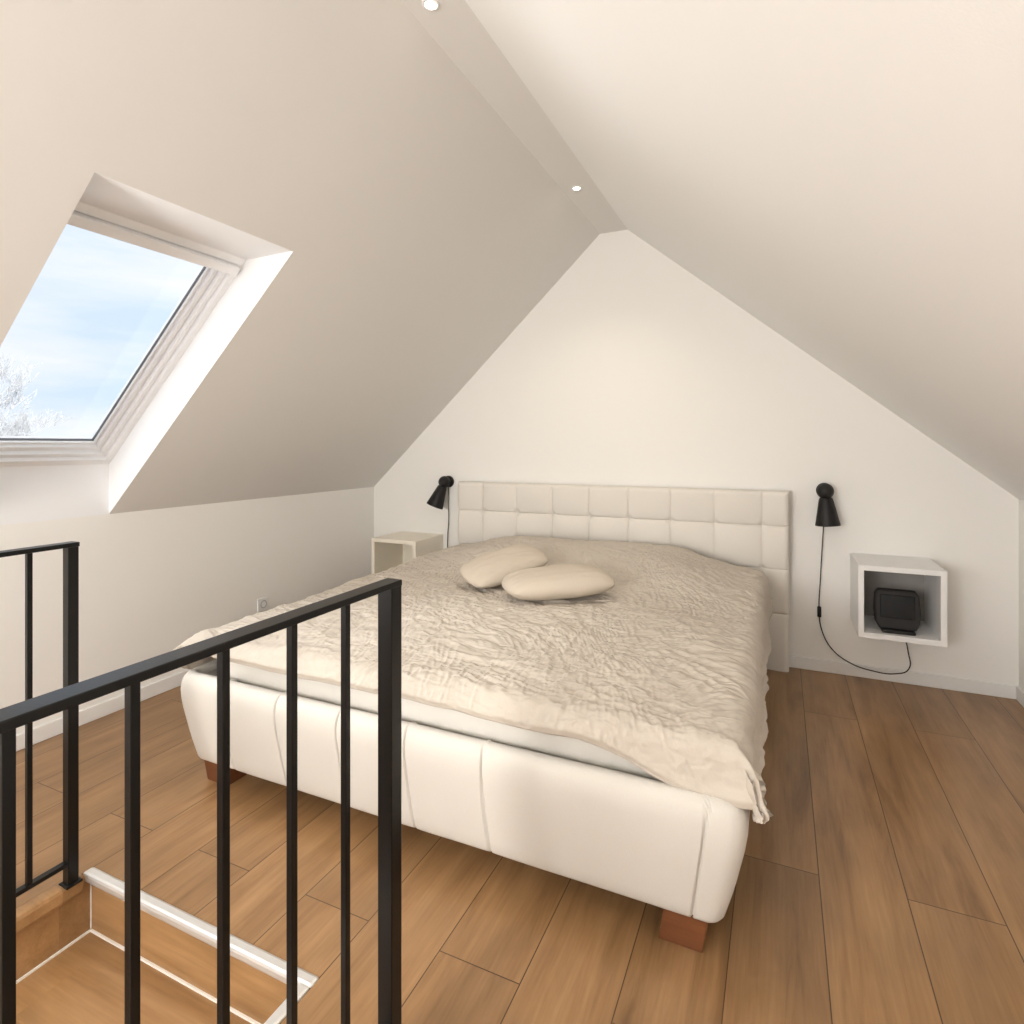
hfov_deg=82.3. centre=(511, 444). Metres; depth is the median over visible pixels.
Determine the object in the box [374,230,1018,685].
wall
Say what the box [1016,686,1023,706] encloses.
baseboard
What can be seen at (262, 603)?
wall outlet
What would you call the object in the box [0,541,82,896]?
stair railing
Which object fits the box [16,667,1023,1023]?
floor
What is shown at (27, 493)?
window reveal
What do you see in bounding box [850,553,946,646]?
nightstand
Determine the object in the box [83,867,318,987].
trim
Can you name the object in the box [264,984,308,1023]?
trim
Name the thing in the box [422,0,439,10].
recessed light
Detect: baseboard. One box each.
[16,659,215,750]
[789,655,1018,698]
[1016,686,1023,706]
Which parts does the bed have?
leg, frame, headboard, leg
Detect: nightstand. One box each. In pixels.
[372,531,442,573]
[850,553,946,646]
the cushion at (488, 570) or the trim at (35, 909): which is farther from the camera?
the cushion at (488, 570)
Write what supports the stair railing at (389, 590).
on the floor
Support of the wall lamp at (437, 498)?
attached to the wall at (631, 369)
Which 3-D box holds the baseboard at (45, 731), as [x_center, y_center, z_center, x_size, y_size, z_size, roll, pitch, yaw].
[-2.580,1.363,1.997,0.016,0.075,6.684,0,0,25]
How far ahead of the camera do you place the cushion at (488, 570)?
3.10 m
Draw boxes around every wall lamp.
[427,476,453,547]
[815,483,910,674]
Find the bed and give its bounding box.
[181,481,788,952]
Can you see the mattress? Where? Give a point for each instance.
(573, 749)
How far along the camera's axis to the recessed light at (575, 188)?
3.46 m
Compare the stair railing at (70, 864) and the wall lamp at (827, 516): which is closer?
the stair railing at (70, 864)
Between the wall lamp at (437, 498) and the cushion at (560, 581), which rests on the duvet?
the cushion at (560, 581)
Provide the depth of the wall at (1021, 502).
3.19 m
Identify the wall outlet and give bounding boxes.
[257,596,268,611]
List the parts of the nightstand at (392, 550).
panel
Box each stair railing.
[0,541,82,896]
[0,578,401,1023]
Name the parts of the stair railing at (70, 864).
handrail, rail, post, plate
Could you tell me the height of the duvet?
0.364 m
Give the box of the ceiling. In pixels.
[0,0,1023,513]
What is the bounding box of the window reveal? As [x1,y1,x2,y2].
[0,172,292,524]
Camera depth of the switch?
3.61 m
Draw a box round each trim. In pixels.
[16,873,84,933]
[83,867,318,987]
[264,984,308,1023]
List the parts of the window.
sash, sash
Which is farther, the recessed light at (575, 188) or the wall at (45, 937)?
the recessed light at (575, 188)
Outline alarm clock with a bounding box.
[873,587,920,635]
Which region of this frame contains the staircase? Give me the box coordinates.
[16,884,285,1023]
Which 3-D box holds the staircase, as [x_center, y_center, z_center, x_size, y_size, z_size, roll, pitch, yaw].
[-1.506,2.610,0.530,0.956,2.380,2.690,0,0,25]
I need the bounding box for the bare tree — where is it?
[0,353,73,435]
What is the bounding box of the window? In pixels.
[0,202,245,466]
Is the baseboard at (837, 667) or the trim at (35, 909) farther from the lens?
the baseboard at (837, 667)
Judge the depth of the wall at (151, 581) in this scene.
3.33 m
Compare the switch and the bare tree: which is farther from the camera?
the bare tree
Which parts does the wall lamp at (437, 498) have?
lamp shade, cord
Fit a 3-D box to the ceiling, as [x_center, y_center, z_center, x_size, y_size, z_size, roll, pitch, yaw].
[-0.593,-0.580,1.096,4.380,1.880,6.700,0,0,25]
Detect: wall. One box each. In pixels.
[0,487,373,733]
[16,882,89,979]
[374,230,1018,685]
[1019,500,1023,690]
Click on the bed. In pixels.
(678, 851)
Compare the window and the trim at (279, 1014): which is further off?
the window
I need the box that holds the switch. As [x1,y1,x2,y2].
[817,606,820,616]
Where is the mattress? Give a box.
[230,662,659,780]
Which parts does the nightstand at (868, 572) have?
panel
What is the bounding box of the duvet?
[172,536,772,824]
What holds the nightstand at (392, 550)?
attached to the wall at (631, 369)
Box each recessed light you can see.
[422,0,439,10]
[571,186,581,190]
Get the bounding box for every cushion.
[460,544,547,587]
[501,564,614,600]

